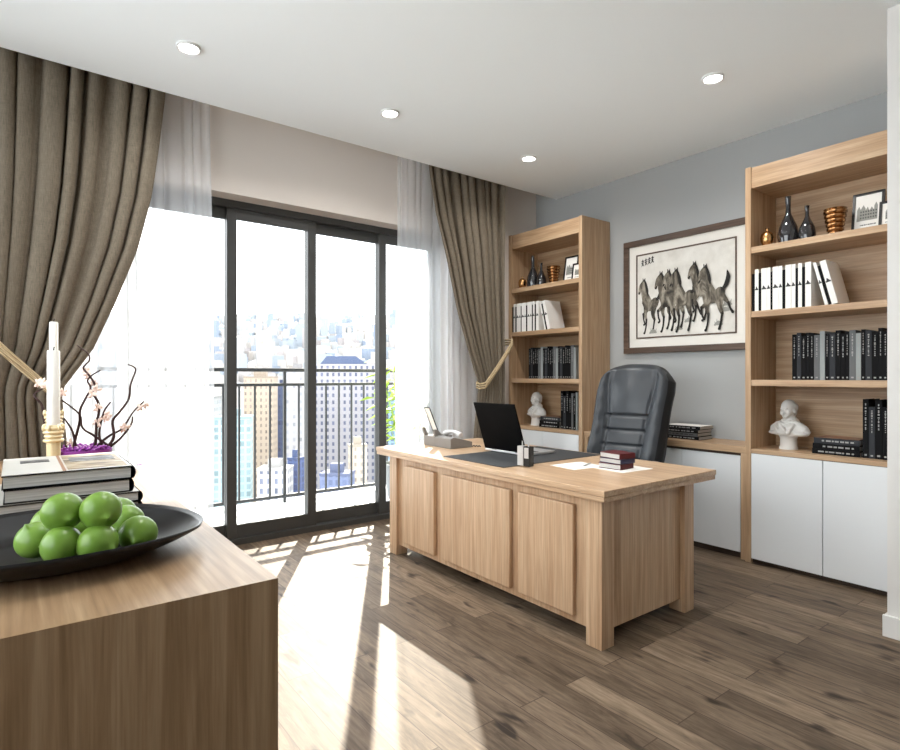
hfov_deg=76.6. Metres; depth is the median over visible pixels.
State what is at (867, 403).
book
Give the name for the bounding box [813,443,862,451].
book
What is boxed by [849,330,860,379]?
book
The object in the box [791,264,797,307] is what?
book
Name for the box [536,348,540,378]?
book
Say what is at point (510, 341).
tieback
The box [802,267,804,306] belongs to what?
book
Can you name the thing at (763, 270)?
book
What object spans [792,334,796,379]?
book
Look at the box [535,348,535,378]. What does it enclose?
book
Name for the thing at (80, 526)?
fruit
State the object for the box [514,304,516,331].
book
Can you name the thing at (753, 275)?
book
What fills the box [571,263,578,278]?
picture frame
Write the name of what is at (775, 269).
book
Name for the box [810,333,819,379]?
book
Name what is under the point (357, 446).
tower
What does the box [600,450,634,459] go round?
book
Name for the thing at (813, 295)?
book
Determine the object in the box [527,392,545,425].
bust
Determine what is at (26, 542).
fruit
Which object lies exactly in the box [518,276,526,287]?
bud vase
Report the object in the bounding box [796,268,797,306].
book
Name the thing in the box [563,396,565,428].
book
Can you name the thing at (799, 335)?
book
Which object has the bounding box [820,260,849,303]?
book
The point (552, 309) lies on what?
book
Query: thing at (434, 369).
sheer curtain
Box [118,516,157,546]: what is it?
fruit
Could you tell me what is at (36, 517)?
fruit
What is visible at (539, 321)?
book
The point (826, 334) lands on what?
book
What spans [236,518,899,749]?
floor
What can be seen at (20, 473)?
book
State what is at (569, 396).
book
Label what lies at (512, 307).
book
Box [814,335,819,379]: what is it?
book
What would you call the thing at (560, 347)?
book
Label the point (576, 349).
book
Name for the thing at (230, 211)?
sliding door frame
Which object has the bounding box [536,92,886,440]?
wall
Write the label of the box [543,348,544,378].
book
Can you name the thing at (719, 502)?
base cabinet
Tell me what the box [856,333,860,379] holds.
book
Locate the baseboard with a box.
[882,613,899,640]
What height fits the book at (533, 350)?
0.288 m
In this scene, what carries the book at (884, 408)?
on the bookcase at (820, 516)
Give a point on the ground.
(292, 352)
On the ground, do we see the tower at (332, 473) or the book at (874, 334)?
the tower at (332, 473)
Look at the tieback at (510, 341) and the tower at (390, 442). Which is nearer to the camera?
the tieback at (510, 341)
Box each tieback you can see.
[0,341,46,392]
[476,339,512,389]
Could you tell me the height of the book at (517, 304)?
0.283 m
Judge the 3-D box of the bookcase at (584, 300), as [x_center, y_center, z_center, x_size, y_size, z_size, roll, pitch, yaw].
[1.035,-0.075,5.521,0.394,2.690,0.942,0,0,-37]
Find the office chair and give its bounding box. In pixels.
[587,364,675,462]
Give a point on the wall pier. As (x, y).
(893, 13)
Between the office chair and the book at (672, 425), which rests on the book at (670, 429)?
the book at (672, 425)
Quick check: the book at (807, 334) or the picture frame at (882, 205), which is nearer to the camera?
the picture frame at (882, 205)
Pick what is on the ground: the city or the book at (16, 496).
the city
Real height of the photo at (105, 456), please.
0.001 m
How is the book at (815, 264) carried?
on the bookcase at (820, 516)
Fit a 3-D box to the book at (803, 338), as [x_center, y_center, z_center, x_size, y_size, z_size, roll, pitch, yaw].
[2.384,-0.118,3.776,0.201,0.288,0.028,0,0,-37]
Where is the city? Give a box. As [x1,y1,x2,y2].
[214,305,395,414]
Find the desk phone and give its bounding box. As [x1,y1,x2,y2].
[422,407,480,448]
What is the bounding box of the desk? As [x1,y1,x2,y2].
[376,438,715,650]
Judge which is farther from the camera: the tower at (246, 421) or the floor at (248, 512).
the tower at (246, 421)
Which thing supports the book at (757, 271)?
on the bookcase at (820, 516)
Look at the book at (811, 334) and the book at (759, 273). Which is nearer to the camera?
the book at (811, 334)
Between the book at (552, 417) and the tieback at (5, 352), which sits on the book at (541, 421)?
the book at (552, 417)
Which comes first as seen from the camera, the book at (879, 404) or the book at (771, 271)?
the book at (879, 404)
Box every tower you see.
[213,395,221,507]
[214,408,253,507]
[243,372,277,502]
[256,458,293,501]
[278,380,286,464]
[287,363,303,456]
[287,449,303,496]
[319,462,354,493]
[348,436,367,488]
[388,389,395,460]
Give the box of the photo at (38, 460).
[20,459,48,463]
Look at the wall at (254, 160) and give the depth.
4.49 m
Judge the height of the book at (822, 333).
0.311 m
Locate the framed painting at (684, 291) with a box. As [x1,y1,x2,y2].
[624,217,744,353]
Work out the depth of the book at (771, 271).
3.78 m
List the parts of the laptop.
lid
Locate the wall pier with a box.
[887,4,899,617]
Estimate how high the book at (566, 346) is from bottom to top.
0.312 m
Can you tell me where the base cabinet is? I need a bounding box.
[584,431,744,559]
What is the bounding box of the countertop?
[584,431,744,453]
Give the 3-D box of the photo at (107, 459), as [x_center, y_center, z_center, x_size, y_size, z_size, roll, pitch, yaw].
[-1.249,0.294,1.990,0.164,0.001,0.380,0,0,-37]
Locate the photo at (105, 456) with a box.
[68,454,114,461]
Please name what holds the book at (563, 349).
on the bookcase at (584, 300)
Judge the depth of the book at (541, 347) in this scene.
5.57 m
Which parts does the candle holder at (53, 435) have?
stem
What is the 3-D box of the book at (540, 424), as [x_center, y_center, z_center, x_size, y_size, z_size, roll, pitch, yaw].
[1.029,0.479,5.530,0.201,0.032,0.262,0,0,-37]
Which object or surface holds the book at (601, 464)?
on the paper sheet at (636, 468)
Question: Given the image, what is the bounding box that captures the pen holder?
[517,445,533,466]
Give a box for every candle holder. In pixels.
[42,424,64,455]
[43,409,64,425]
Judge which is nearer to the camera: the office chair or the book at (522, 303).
the office chair
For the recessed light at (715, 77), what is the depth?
3.42 m
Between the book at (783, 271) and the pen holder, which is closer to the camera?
the pen holder
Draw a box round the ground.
[220,315,390,373]
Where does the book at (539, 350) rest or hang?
on the bookcase at (584, 300)
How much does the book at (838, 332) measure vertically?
0.312 m
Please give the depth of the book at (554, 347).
5.43 m
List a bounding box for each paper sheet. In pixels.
[551,462,598,469]
[594,466,651,472]
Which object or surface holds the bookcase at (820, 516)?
on the floor at (379, 648)
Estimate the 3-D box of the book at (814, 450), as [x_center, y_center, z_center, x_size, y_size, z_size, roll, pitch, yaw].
[2.485,0.479,3.619,0.201,0.032,0.262,0,0,-37]
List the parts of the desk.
leg, raised panel, raised panel, panel, raised panel, leg, panel, leg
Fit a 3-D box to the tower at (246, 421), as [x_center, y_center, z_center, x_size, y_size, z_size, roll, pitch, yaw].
[-58.123,57.493,153.472,9.316,97.554,7.525,0,0,-14]
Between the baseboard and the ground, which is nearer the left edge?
the ground
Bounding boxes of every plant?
[33,345,148,454]
[360,360,395,498]
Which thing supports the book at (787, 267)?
on the bookcase at (820, 516)
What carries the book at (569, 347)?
on the bookcase at (584, 300)
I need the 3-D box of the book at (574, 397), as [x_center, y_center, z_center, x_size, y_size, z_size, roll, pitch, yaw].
[1.220,0.340,5.287,0.201,0.310,0.029,0,0,-37]
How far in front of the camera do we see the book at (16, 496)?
1.78 m
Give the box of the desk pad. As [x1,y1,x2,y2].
[443,446,599,467]
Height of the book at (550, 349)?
0.290 m
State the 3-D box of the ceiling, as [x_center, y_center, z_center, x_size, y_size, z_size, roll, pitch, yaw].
[0.860,-1.903,1.445,5.820,0.220,6.657,0,0,-37]
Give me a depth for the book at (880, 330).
3.38 m
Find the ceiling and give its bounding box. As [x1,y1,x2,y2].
[0,0,899,199]
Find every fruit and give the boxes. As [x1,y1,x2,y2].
[13,521,49,558]
[30,511,40,522]
[38,526,80,560]
[39,492,82,529]
[74,522,87,532]
[76,526,118,554]
[78,491,121,526]
[112,505,144,532]
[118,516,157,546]
[119,497,135,505]
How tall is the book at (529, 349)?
0.300 m
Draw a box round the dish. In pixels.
[0,503,202,581]
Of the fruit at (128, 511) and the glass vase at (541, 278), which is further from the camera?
the glass vase at (541, 278)
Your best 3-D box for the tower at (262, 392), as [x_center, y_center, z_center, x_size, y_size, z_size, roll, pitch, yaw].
[-72.662,52.212,219.281,11.188,108.116,9.036,0,0,-6]
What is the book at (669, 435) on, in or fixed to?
on the countertop
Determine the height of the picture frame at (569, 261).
0.261 m
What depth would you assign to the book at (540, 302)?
5.43 m
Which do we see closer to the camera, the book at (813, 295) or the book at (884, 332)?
the book at (884, 332)
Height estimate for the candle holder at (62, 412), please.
0.289 m
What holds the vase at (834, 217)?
on the bookcase at (820, 516)
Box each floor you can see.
[213,486,389,525]
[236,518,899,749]
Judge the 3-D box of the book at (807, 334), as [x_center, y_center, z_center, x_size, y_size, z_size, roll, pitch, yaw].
[2.400,-0.128,3.756,0.201,0.307,0.021,0,0,-37]
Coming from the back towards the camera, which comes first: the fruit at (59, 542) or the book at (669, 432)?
the book at (669, 432)
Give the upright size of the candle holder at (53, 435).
0.239 m
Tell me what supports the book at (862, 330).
on the bookcase at (820, 516)
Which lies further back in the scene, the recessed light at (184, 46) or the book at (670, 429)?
the book at (670, 429)
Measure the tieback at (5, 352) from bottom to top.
0.491 m
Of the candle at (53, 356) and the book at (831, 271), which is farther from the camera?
the book at (831, 271)
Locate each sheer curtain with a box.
[63,93,213,526]
[395,156,477,444]
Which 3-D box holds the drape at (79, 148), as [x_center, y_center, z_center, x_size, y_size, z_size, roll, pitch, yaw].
[-2.220,-0.338,3.411,0.946,3.185,0.097,0,0,-37]
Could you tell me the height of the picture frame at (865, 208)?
0.261 m
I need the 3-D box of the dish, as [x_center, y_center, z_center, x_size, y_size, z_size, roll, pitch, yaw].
[-0.981,0.414,1.403,0.709,0.072,0.584,0,0,-33]
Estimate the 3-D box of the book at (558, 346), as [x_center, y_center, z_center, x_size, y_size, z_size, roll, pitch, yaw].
[1.108,-0.128,5.451,0.201,0.308,0.021,0,0,-37]
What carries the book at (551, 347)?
on the bookcase at (584, 300)
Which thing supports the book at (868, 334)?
on the bookcase at (820, 516)
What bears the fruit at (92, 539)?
in the dish
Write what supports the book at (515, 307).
on the bookcase at (584, 300)
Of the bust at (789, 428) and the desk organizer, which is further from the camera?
the desk organizer
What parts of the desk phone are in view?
clear panel, tray frame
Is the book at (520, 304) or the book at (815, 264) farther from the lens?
the book at (520, 304)
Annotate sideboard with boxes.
[0,461,277,749]
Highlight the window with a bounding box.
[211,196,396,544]
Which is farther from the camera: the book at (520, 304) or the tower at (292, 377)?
the tower at (292, 377)
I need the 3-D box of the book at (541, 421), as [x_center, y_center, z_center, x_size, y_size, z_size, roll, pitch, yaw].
[1.033,0.446,5.534,0.201,0.034,0.258,0,0,-37]
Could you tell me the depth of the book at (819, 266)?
3.53 m
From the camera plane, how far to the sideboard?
1.15 m
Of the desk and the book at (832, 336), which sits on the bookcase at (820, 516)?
the book at (832, 336)
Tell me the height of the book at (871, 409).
0.310 m
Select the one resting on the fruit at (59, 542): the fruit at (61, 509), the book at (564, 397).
the fruit at (61, 509)
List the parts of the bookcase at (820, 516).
panel, door, shelf, shelf, shelf, panel, door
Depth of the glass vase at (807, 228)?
3.68 m
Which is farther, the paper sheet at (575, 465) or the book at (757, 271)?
the book at (757, 271)
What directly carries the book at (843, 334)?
on the bookcase at (820, 516)
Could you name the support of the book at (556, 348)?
on the bookcase at (584, 300)
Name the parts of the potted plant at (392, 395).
pot, stem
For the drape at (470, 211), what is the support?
hanging from the ceiling
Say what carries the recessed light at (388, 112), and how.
in the ceiling
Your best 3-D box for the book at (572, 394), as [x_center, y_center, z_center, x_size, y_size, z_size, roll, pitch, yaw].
[1.204,0.328,5.308,0.201,0.335,0.021,0,0,-37]
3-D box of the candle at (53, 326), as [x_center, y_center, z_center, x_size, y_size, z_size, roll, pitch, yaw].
[-1.897,-0.056,2.728,0.037,0.440,0.037,0,0,-37]
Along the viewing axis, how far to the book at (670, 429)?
4.39 m
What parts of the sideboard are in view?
panel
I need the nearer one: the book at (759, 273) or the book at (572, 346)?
the book at (759, 273)
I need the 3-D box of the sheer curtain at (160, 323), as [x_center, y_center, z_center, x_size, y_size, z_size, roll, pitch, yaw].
[-2.147,-0.347,3.594,1.260,3.205,0.053,0,0,-37]
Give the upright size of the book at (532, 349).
0.309 m
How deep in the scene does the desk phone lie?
4.17 m
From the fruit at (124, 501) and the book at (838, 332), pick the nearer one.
the fruit at (124, 501)
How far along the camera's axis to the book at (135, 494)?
1.74 m
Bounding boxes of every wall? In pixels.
[210,105,535,403]
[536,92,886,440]
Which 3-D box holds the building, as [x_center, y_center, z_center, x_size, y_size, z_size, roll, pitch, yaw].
[-47.255,48.651,266.605,29.222,115.238,23.378,0,0,-7]
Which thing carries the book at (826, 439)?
on the book at (815, 445)
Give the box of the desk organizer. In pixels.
[422,427,451,445]
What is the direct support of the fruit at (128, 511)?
in the dish
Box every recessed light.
[176,40,200,54]
[381,108,398,117]
[521,155,535,161]
[702,72,723,84]
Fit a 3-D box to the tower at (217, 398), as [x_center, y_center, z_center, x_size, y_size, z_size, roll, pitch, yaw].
[-88.656,55.502,196.549,17.222,101.537,13.910,0,0,-9]
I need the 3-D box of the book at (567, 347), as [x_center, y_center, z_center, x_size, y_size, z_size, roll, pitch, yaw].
[1.175,-0.121,5.363,0.201,0.294,0.022,0,0,-37]
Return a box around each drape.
[0,47,165,460]
[429,165,504,437]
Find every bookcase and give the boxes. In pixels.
[509,215,609,451]
[745,130,886,595]
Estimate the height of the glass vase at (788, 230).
0.318 m
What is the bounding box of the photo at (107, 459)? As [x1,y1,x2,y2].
[61,452,127,469]
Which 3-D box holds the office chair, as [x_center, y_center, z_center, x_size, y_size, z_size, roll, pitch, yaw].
[1.223,0.588,4.176,0.720,1.363,0.810,0,0,43]
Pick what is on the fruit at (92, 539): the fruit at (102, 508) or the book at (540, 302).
the fruit at (102, 508)
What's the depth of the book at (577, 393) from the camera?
5.21 m
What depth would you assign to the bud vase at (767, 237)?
3.85 m
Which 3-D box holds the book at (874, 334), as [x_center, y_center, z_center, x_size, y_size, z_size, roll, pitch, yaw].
[2.619,-0.119,3.467,0.201,0.291,0.030,0,0,-37]
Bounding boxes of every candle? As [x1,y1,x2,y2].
[47,347,59,424]
[49,319,57,349]
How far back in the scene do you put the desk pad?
3.61 m
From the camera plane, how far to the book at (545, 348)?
5.52 m
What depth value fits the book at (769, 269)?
3.80 m
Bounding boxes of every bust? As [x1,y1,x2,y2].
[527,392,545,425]
[769,400,810,449]
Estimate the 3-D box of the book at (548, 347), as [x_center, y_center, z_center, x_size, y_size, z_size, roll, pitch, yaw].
[1.028,-0.130,5.556,0.201,0.312,0.028,0,0,-37]
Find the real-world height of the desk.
0.750 m
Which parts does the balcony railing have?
post, rail, rail, rail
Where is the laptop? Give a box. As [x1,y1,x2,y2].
[473,402,554,454]
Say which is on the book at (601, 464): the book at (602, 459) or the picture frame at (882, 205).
the book at (602, 459)
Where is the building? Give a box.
[316,356,374,493]
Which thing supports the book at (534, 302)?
on the bookcase at (584, 300)
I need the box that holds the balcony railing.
[213,368,394,506]
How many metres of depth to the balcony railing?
5.79 m
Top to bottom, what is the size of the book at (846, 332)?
0.302 m
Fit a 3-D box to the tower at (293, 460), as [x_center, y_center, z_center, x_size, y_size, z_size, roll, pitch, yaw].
[-40.915,62.888,151.295,3.525,86.765,2.847,0,0,17]
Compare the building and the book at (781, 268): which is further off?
the building
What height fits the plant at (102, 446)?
0.604 m
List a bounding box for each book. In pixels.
[0,484,142,514]
[1,452,135,490]
[3,478,133,504]
[512,307,513,331]
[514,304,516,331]
[515,307,516,331]
[517,304,518,331]
[519,303,521,331]
[522,303,523,331]
[524,303,526,330]
[527,302,529,330]
[529,349,530,378]
[530,302,532,330]
[531,348,534,378]
[533,301,535,330]
[533,350,534,378]
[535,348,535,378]
[536,301,543,329]
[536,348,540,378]
[538,349,540,378]
[539,301,545,329]
[539,423,560,428]
[540,415,560,420]
[540,420,560,424]
[541,303,546,328]
[541,347,546,378]
[542,300,564,328]
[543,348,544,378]
[545,348,546,378]
[547,346,552,378]
[550,349,550,378]
[551,347,552,378]
[553,346,557,378]
[556,348,557,378]
[558,346,564,378]
[560,347,564,378]
[561,391,565,428]
[562,348,564,378]
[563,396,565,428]
[565,345,570,378]
[566,391,578,428]
[567,347,568,378]
[569,347,570,378]
[569,396,570,429]
[571,345,578,378]
[571,393,575,429]
[573,396,575,429]
[574,347,578,378]
[576,392,578,429]
[598,462,633,469]
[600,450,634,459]
[600,457,634,464]
[668,431,710,436]
[668,434,711,439]
[669,423,712,429]
[669,428,710,433]
[752,274,754,310]
[755,269,760,310]
[759,273,760,310]
[761,268,766,310]
[767,267,772,309]
[771,271,772,309]
[773,266,778,308]
[779,266,784,308]
[782,270,784,308]
[785,264,790,307]
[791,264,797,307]
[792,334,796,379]
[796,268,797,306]
[797,333,805,379]
[798,263,804,306]
[801,336,805,379]
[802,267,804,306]
[805,262,823,306]
[806,333,809,379]
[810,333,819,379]
[812,448,862,457]
[813,262,827,304]
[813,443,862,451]
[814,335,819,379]
[814,435,862,446]
[817,265,831,304]
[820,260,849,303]
[820,331,835,379]
[825,333,828,379]
[829,333,835,379]
[836,330,844,379]
[841,333,844,379]
[845,331,848,379]
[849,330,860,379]
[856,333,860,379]
[861,329,866,379]
[863,398,879,457]
[865,330,877,379]
[869,406,874,458]
[872,332,877,379]
[875,399,886,459]
[878,328,886,379]
[883,331,886,379]
[883,407,886,459]
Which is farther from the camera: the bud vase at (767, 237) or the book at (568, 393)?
the book at (568, 393)
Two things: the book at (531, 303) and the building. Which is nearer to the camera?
the book at (531, 303)
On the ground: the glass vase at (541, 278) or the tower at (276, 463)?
the tower at (276, 463)
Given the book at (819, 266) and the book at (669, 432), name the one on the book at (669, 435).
the book at (669, 432)
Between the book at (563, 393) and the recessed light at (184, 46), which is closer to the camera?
the recessed light at (184, 46)
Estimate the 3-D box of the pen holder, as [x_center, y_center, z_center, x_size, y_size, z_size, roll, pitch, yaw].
[0.434,0.459,3.279,0.086,0.112,0.044,0,0,45]
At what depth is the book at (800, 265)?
3.65 m
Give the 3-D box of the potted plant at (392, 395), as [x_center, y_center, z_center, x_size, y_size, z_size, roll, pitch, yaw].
[-0.473,0.517,5.923,0.915,1.530,0.714,0,0,35]
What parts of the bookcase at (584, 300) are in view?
panel, door, shelf, shelf, shelf, panel, door, panel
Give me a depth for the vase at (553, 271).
5.40 m
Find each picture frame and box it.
[563,255,578,279]
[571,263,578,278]
[851,189,885,229]
[878,201,886,224]
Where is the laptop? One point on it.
(499, 424)
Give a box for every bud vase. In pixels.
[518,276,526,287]
[760,228,773,244]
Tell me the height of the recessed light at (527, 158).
0.014 m
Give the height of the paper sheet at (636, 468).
0.002 m
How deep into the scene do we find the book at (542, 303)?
5.40 m
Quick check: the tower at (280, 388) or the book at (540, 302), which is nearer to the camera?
the book at (540, 302)
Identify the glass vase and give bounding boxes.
[526,256,537,285]
[536,263,546,284]
[777,196,798,242]
[798,205,815,238]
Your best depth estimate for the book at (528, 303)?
5.57 m
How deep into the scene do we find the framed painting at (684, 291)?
4.64 m

